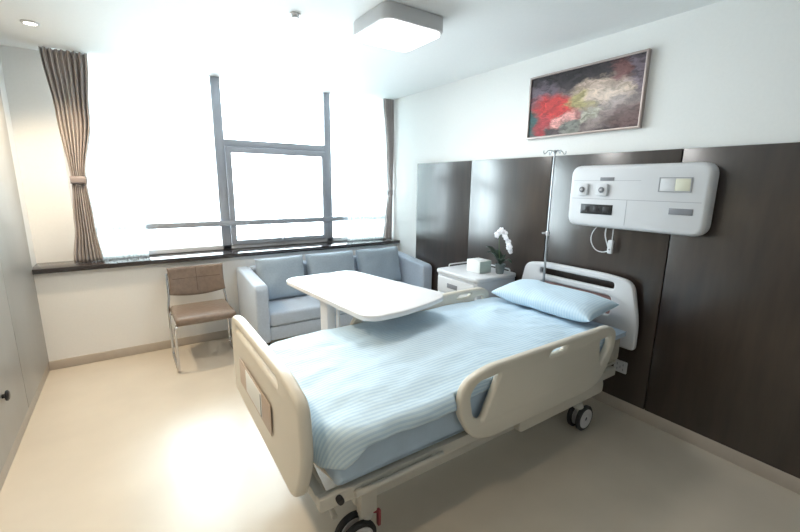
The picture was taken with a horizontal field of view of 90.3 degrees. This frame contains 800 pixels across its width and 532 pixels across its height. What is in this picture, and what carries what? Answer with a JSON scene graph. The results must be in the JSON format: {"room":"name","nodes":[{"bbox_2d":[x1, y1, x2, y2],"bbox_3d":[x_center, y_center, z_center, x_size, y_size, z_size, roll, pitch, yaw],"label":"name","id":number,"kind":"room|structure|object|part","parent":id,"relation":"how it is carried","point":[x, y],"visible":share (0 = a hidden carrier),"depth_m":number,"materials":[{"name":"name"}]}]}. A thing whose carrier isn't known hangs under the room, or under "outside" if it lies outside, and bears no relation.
{"room":"hospital room","nodes":[
{"label":"hospital room","id":0,"kind":"room"},
{"bbox_2d":[0,45,74,266],"bbox_3d":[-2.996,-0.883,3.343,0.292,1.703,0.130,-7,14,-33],"label":"wall","id":1,"kind":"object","parent":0,"point":[39,146],"visible":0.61,"depth_m":3.28,"materials":[{"name":"paint"}]},
{"bbox_2d":[34,243,397,360],"bbox_3d":[-1.600,0.256,4.380,3.512,0.832,0.400,-7,14,-33],"label":"wall","id":2,"kind":"structure","parent":0,"point":[84,312],"depth_m":3.54,"materials":[{"name":"paint"}]},
{"bbox_2d":[48,329,231,370],"bbox_3d":[-1.490,0.660,4.288,3.512,0.080,0.012,-7,14,-33],"label":"baseboard","id":3,"kind":"structure","parent":2,"relation":"attached to","point":[107,355],"depth_m":3.64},
{"bbox_2d":[32,238,399,274],"bbox_3d":[-1.554,-0.158,4.232,3.512,0.040,0.345,-7,14,-33],"label":"windowsill","id":4,"kind":"structure","parent":2,"relation":"on","point":[63,266],"depth_m":3.87,"materials":[{"name":"stone"}]},
{"bbox_2d":[62,68,386,254],"bbox_3d":[-1.502,-1.052,4.253,3.220,1.703,0.156,-7,14,-33],"label":"window","id":5,"kind":"structure","parent":2,"relation":"in","point":[223,148],"depth_m":4.20,"materials":[{"name":"grey metal"}]},
{"bbox_3d":[-1.524,-1.058,4.284,3.220,1.703,0.080,-7,14,-33],"label":"frame","id":6,"kind":"part","parent":5,"relation":"part of","materials":[{"name":"grey metal"}]},
{"bbox_3d":[-1.497,-0.484,4.351,3.120,0.055,0.047,-7,14,-33],"label":"guard rail","id":7,"kind":"part","parent":5,"relation":"part of","materials":[{"name":"grey metal"}]},
{"bbox_3d":[-1.328,-0.776,4.424,1.086,1.002,0.050,-7,14,-33],"label":"sash","id":8,"kind":"part","parent":5,"relation":"part of","materials":[{"name":"grey metal"}]},
{"bbox_2d":[0,0,722,99],"bbox_3d":[0.097,-1.375,1.466,3.850,0.100,6.650,-7,14,-33],"label":"ceiling","id":9,"kind":"structure","parent":0,"point":[258,42],"depth_m":2.76,"materials":[{"name":"paint"}]},
{"bbox_2d":[20,19,39,26],"bbox_3d":[-2.415,-1.585,2.598,0.100,0.009,0.100,-7,14,-33],"label":"recessed light","id":10,"kind":"object","parent":9,"relation":"in","point":[26,22],"visible":1,"depth_m":2.59,"materials":[{"name":"white plastic"}]},
{"bbox_2d":[38,46,103,262],"bbox_3d":[-2.666,-0.872,3.311,0.296,1.696,0.084,-6,14,-30],"label":"curtain","id":11,"kind":"object","parent":9,"relation":"hanging from","point":[66,72],"visible":1,"depth_m":3.25,"materials":[{"name":"brown fabric"}]},
{"bbox_2d":[86,56,148,258],"bbox_3d":[-2.518,-0.905,3.484,0.461,1.696,0.030,-7,14,-33],"label":"sheer curtain","id":12,"kind":"object","parent":9,"relation":"hanging from","point":[113,165],"visible":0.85,"depth_m":3.49,"materials":[{"name":"white fabric"}]},
{"bbox_2d":[289,12,300,19],"bbox_3d":[-0.637,-1.517,2.416,0.068,0.026,0.068,-7,14,-33],"label":"sprinkler head","id":13,"kind":"object","parent":9,"relation":"attached to","point":[295,15],"visible":1,"depth_m":2.40},
{"bbox_2d":[347,94,386,240],"bbox_3d":[-0.401,-1.167,4.881,0.561,1.696,0.030,-7,14,-33],"label":"sheer curtain","id":14,"kind":"object","parent":9,"relation":"hanging from","point":[367,162],"visible":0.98,"depth_m":4.87,"materials":[{"name":"white fabric"}]},
{"bbox_2d":[383,98,393,238],"bbox_3d":[-0.149,-1.182,4.973,0.143,1.696,0.075,-7,14,-33],"label":"curtain","id":15,"kind":"object","parent":9,"relation":"hanging from","point":[388,104],"visible":1,"depth_m":4.93,"materials":[{"name":"fabric"}]},
{"bbox_2d":[353,1,442,51],"bbox_3d":[-0.017,-1.488,2.503,0.440,0.101,0.440,-7,14,-33],"label":"ceiling lamp","id":16,"kind":"object","parent":9,"relation":"attached to","point":[392,25],"visible":1,"depth_m":2.39,"materials":[{"name":"grey"}]},
{"bbox_2d":[356,19,439,51],"bbox_3d":[-0.017,-1.446,2.512,0.410,0.016,0.410,-7,14,-33],"label":"diffuser","id":17,"kind":"object","parent":16,"relation":"attached to","point":[402,35],"depth_m":2.44,"materials":[{"name":"white plastic"}]},
{"bbox_2d":[0,322,799,531],"bbox_3d":[0.063,1.244,2.008,3.850,0.100,6.650,-7,14,-33],"label":"floor","id":18,"kind":"structure","parent":0,"point":[133,443],"depth_m":2.19,"materials":[{"name":"beige tile"}]},
{"bbox_2d":[0,90,49,491],"bbox_3d":[-1.743,-0.015,1.382,0.047,2.572,4.187,-7,14,-33],"label":"wardrobe","id":19,"kind":"object","parent":18,"relation":"on","point":[24,366],"visible":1,"depth_m":2.66,"materials":[{"name":"white wood"}]},
{"bbox_3d":[-2.186,0.719,2.205,0.031,0.060,0.060,-7,14,-33],"label":"knob","id":20,"kind":"part","parent":19,"relation":"part of","materials":[{"name":"black metal"}]},
{"bbox_3d":[-2.218,-0.201,2.040,0.016,2.488,0.842,-7,14,-33],"label":"door","id":21,"kind":"part","parent":19,"relation":"part of","materials":[{"name":"grey laminate"}]},
{"bbox_2d":[165,263,235,371],"bbox_3d":[-1.784,0.429,3.586,0.511,0.809,0.575,-7,14,-34],"label":"chair","id":22,"kind":"object","parent":18,"relation":"on","point":[199,279],"visible":0.93,"depth_m":3.61,"materials":[{"name":"brown leather"}]},
{"bbox_3d":[-1.964,0.482,3.438,0.037,0.761,0.506,-7,14,-34],"label":"leg frame","id":23,"kind":"part","parent":22,"relation":"part of","materials":[{"name":"silver metal"}]},
{"bbox_3d":[-1.902,0.130,3.721,0.470,0.280,0.119,-7,14,-34],"label":"backrest","id":24,"kind":"part","parent":22,"relation":"part of","materials":[{"name":"brown leather"}]},
{"bbox_3d":[-1.756,0.405,3.541,0.470,0.065,0.480,-7,14,-34],"label":"seat","id":25,"kind":"part","parent":22,"relation":"part of","materials":[{"name":"brown leather"}]},
{"bbox_3d":[-1.575,0.432,3.704,0.037,0.761,0.506,-7,14,-34],"label":"leg frame","id":26,"kind":"part","parent":22,"relation":"part of","materials":[{"name":"silver metal"}]},
{"bbox_2d":[236,251,431,345],"bbox_3d":[-0.644,0.330,4.297,1.940,0.743,0.735,-7,14,-33],"label":"sofa","id":27,"kind":"object","parent":18,"relation":"on","point":[275,319],"visible":0.44,"depth_m":3.74,"materials":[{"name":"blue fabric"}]},
{"bbox_3d":[-1.401,0.346,3.781,0.115,0.584,0.735,-7,14,-33],"label":"armrest","id":28,"kind":"part","parent":27,"relation":"part of","materials":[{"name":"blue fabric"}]},
{"bbox_2d":[254,255,306,299],"bbox_3d":[-1.194,0.116,4.003,0.483,0.410,0.233,-7,14,-31],"label":"cushion","id":29,"kind":"object","parent":27,"relation":"on","point":[274,272],"visible":0.77,"depth_m":3.92,"materials":[{"name":"blue fabric"}]},
{"bbox_3d":[-0.818,0.192,4.521,1.693,0.560,0.130,-7,14,-33],"label":"backrest","id":30,"kind":"part","parent":27,"relation":"part of","materials":[{"name":"blue fabric"}]},
{"bbox_3d":[-0.620,0.476,4.274,1.693,0.130,0.589,-7,14,-33],"label":"seat","id":31,"kind":"part","parent":27,"relation":"part of","materials":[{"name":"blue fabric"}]},
{"bbox_2d":[305,250,354,274],"bbox_3d":[-0.739,0.059,4.303,0.547,0.410,0.233,-7,14,-32],"label":"cushion","id":32,"kind":"object","parent":27,"relation":"on","point":[320,263],"visible":0.57,"depth_m":4.21,"materials":[{"name":"blue fabric"}]},
{"bbox_2d":[269,281,406,325],"bbox_3d":[-0.614,0.349,4.240,1.691,0.128,0.603,-7,14,-33],"label":"seat cushion","id":33,"kind":"object","parent":27,"relation":"on","point":[303,309],"depth_m":3.73,"materials":[{"name":"blue fabric"}]},
{"bbox_2d":[355,246,400,280],"bbox_3d":[-0.245,-0.002,4.629,0.557,0.410,0.233,-7,14,-32],"label":"cushion","id":34,"kind":"object","parent":27,"relation":"on","point":[380,262],"visible":0.79,"depth_m":4.55,"materials":[{"name":"blue fabric"}]},
{"bbox_3d":[0.108,0.160,4.777,0.130,0.584,0.735,-7,14,-33],"label":"armrest","id":35,"kind":"part","parent":27,"relation":"part of","materials":[{"name":"blue fabric"}]},
{"bbox_2d":[286,271,442,329],"bbox_3d":[-0.257,0.572,2.866,0.779,0.860,1.152,-7,14,-33],"label":"table","id":36,"kind":"object","parent":18,"relation":"on","point":[365,297],"visible":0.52,"depth_m":2.63,"materials":[{"name":"white plastic"}]},
{"bbox_2d":[232,261,638,531],"bbox_3d":[0.314,0.598,2.468,2.332,0.984,1.166,-7,14,-33],"label":"hospital bed","id":37,"kind":"object","parent":18,"relation":"on","point":[527,388],"visible":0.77,"depth_m":1.89,"materials":[{"name":"white plastic"}]},
{"bbox_3d":[-0.633,0.556,1.833,0.064,0.470,1.128,-7,14,-33],"label":"foot panel","id":38,"kind":"part","parent":37,"relation":"part of","materials":[{"name":"beige plastic"}]},
{"bbox_3d":[-0.143,0.970,1.703,0.080,0.185,0.050,-7,14,-33],"label":"leg","id":39,"kind":"part","parent":37,"relation":"part of","materials":[{"name":"beige metal"}]},
{"bbox_3d":[0.005,0.862,1.668,0.440,0.026,0.043,-7,14,-33],"label":"accessory rail","id":40,"kind":"part","parent":37,"relation":"part of","materials":[{"name":"beige metal"}]},
{"bbox_3d":[0.195,0.403,2.921,1.254,0.370,0.042,-7,14,-33],"label":"rail","id":41,"kind":"part","parent":37,"relation":"part of","materials":[{"name":"beige plastic"}]},
{"bbox_3d":[0.315,0.837,2.462,1.720,0.070,0.770,-7,14,-33],"label":"frame","id":42,"kind":"part","parent":37,"relation":"part of","materials":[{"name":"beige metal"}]},
{"bbox_3d":[0.371,0.653,2.461,2.240,0.158,0.940,-7,14,-33],"label":"deck frame","id":43,"kind":"part","parent":37,"relation":"part of","materials":[{"name":"beige metal"}]},
{"bbox_2d":[324,321,626,484],"bbox_3d":[0.361,0.554,2.433,2.075,0.222,0.944,-7,14,-33],"label":"mattress","id":44,"kind":"object","parent":37,"relation":"on","point":[398,446],"visible":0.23,"depth_m":1.67,"materials":[{"name":"blue fabric"}]},
{"bbox_2d":[269,297,604,469],"bbox_3d":[0.287,0.492,2.344,1.991,0.195,1.029,-7,14,-33],"label":"duvet","id":45,"kind":"object","parent":44,"relation":"on","point":[364,384],"visible":0.79,"depth_m":1.99,"materials":[{"name":"blue fabric"}]},
{"bbox_2d":[492,279,618,321],"bbox_3d":[1.077,0.232,2.855,0.347,0.158,0.800,-7,14,-34],"label":"pillow","id":46,"kind":"object","parent":45,"relation":"on","point":[560,301],"visible":1,"depth_m":2.71,"materials":[{"name":"fabric"}]},
{"bbox_3d":[0.769,0.584,2.085,1.254,0.370,0.042,-7,14,-33],"label":"rail","id":47,"kind":"part","parent":37,"relation":"part of","materials":[{"name":"beige plastic"}]},
{"bbox_2d":[542,150,566,281],"bbox_3d":[1.131,-0.158,3.066,0.129,1.419,0.129,10,15,38],"label":"pole","id":48,"kind":"object","parent":37,"relation":"attached to","point":[547,233],"visible":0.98,"depth_m":3.02,"materials":[{"name":"metal"}]},
{"bbox_3d":[1.298,0.246,2.997,0.045,0.485,0.970,-7,14,-33],"label":"head panel","id":49,"kind":"part","parent":37,"relation":"part of","materials":[{"name":"white plastic"}]},
{"bbox_2d":[437,261,515,299],"bbox_3d":[0.672,0.426,3.638,0.495,0.856,0.535,-7,14,-33],"label":"base cabinet","id":50,"kind":"object","parent":18,"relation":"on","point":[450,278],"visible":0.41,"depth_m":3.42,"materials":[{"name":"white plastic"}]},
{"bbox_3d":[0.454,0.182,3.476,0.004,0.040,0.130,-7,14,-33],"label":"handle","id":51,"kind":"part","parent":50,"relation":"part of","materials":[{"name":"grey metal"}]},
{"bbox_3d":[0.480,0.187,3.454,0.016,0.135,0.465,-7,14,-33],"label":"drawer","id":52,"kind":"part","parent":50,"relation":"part of","materials":[{"name":"white plastic"}]},
{"bbox_2d":[467,258,490,273],"bbox_3d":[0.696,-0.005,3.507,0.140,0.110,0.162,-7,14,-33],"label":"tissue box","id":53,"kind":"object","parent":50,"relation":"on","point":[476,265],"visible":1,"depth_m":3.45,"materials":[{"name":"white paper"}]},
{"bbox_2d":[480,261,490,273],"bbox_3d":[0.740,0.010,3.443,0.132,0.099,0.003,-7,14,-33],"label":"print","id":54,"kind":"object","parent":53,"relation":"attached to","point":[485,266],"depth_m":3.44,"materials":[{"name":"grey"}]},
{"bbox_3d":[0.711,0.017,3.595,0.328,0.037,0.458,-7,14,-33],"label":"guard rail","id":55,"kind":"part","parent":50,"relation":"part of","materials":[{"name":"white plastic"}]},
{"bbox_2d":[486,227,512,273],"bbox_3d":[0.844,-0.132,3.401,0.184,0.405,0.263,0,12,-5],"label":"potted orchid","id":56,"kind":"object","parent":50,"relation":"on","point":[500,266],"visible":1,"depth_m":3.39,"materials":[{"name":"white plant"}]},
{"bbox_3d":[0.865,0.023,3.440,0.090,0.085,0.090,-7,14,-33],"label":"pot","id":57,"kind":"part","parent":56,"relation":"part of","materials":[{"name":"grey ceramic"}]},
{"bbox_2d":[387,0,799,403],"bbox_3d":[1.605,-0.251,2.731,0.132,2.575,6.570,-7,14,-33],"label":"wall","id":58,"kind":"structure","parent":0,"point":[725,72],"depth_m":2.46,"materials":[{"name":"paint"}]},
{"bbox_2d":[416,161,471,290],"bbox_3d":[0.442,-0.250,4.363,0.026,1.718,0.873,-7,14,-33],"label":"wall panel","id":59,"kind":"object","parent":58,"relation":"attached to","point":[443,188],"depth_m":4.26,"materials":[{"name":"brown laminate"}]},
{"bbox_2d":[467,156,552,280],"bbox_3d":[0.938,-0.094,3.641,0.026,1.718,0.889,-7,14,-33],"label":"wall panel","id":60,"kind":"object","parent":58,"relation":"attached to","point":[512,194],"depth_m":3.49,"materials":[{"name":"brown laminate"}]},
{"bbox_2d":[526,48,651,139],"bbox_3d":[1.304,-1.197,2.877,0.034,0.470,0.895,-7,14,-33],"label":"framed painting","id":61,"kind":"object","parent":58,"relation":"attached to","point":[607,95],"visible":1,"depth_m":2.80},
{"bbox_2d":[544,149,683,408],"bbox_3d":[1.437,0.063,2.913,0.026,1.718,0.889,-7,14,-33],"label":"wall panel","id":62,"kind":"object","parent":58,"relation":"attached to","point":[639,257],"depth_m":2.76,"materials":[{"name":"brown laminate"}]},
{"bbox_2d":[614,359,627,373],"bbox_3d":[1.559,0.710,2.814,0.011,0.087,0.090,-7,14,-33],"label":"wall socket","id":63,"kind":"object","parent":58,"relation":"attached to","point":[621,366],"visible":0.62,"depth_m":2.81,"materials":[{"name":"white plastic"}]},
{"bbox_2d":[569,162,719,235],"bbox_3d":[1.504,-0.442,2.574,0.130,0.420,0.865,-7,14,-33],"label":"console","id":64,"kind":"object","parent":58,"relation":"attached to","point":[664,198],"visible":1,"depth_m":2.47,"materials":[{"name":"white plastic"}]},
{"bbox_2d":[577,183,588,194],"bbox_3d":[1.284,-0.540,2.799,0.030,0.080,0.076,-7,14,-33],"label":"outlet","id":65,"kind":"object","parent":64,"relation":"attached to","point":[582,188],"depth_m":2.79,"materials":[{"name":"white plastic"}]},
{"bbox_2d":[590,227,613,253],"bbox_3d":[1.408,-0.185,2.778,0.025,0.182,0.169,-7,14,-33],"label":"handset","id":66,"kind":"object","parent":64,"relation":"hanging from","point":[610,244],"visible":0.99,"depth_m":2.73,"materials":[{"name":"white plastic"}]},
{"bbox_2d":[596,184,608,195],"bbox_3d":[1.361,-0.515,2.686,0.030,0.080,0.076,-7,14,-33],"label":"outlet","id":67,"kind":"object","parent":64,"relation":"attached to","point":[601,189],"depth_m":2.67,"materials":[{"name":"white plastic"}]},
{"bbox_3d":[1.386,-0.582,2.660,0.004,0.023,0.095,-7,14,-33],"label":"label plate","id":68,"kind":"part","parent":64,"relation":"part of","materials":[{"name":"grey plastic"}]},
{"bbox_3d":[1.592,-0.484,2.367,0.004,0.071,0.080,-7,14,-33],"label":"plate","id":69,"kind":"part","parent":64,"relation":"part of","materials":[{"name":"white plastic"}]},
{"bbox_3d":[1.613,-0.476,2.334,0.005,0.087,0.175,-7,14,-33],"label":"control panel","id":70,"kind":"part","parent":64,"relation":"part of","materials":[{"name":"grey plastic"}]},
{"bbox_3d":[1.640,-0.316,2.325,0.004,0.037,0.125,-7,14,-33],"label":"label plate","id":71,"kind":"part","parent":64,"relation":"part of","materials":[{"name":"grey"}]},
{"bbox_2d":[674,179,691,190],"bbox_3d":[1.637,-0.469,2.301,0.005,0.071,0.077,-7,14,-33],"label":"switch plate","id":72,"kind":"object","parent":64,"relation":"attached to","point":[679,184],"depth_m":2.30,"materials":[{"name":"beige plastic"}]},
{"bbox_2d":[592,391,799,494],"bbox_3d":[1.625,1.005,2.805,0.034,0.085,5.988,-7,14,-33],"label":"baseboard","id":73,"kind":"structure","parent":58,"relation":"attached to","point":[768,472],"depth_m":2.42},
{"bbox_2d":[645,142,799,478],"bbox_3d":[1.937,0.220,2.185,0.026,1.718,0.889,-7,14,-33],"label":"wall panel","id":74,"kind":"object","parent":58,"relation":"attached to","point":[725,367],"depth_m":2.22,"materials":[{"name":"brown laminate"}]}
]}

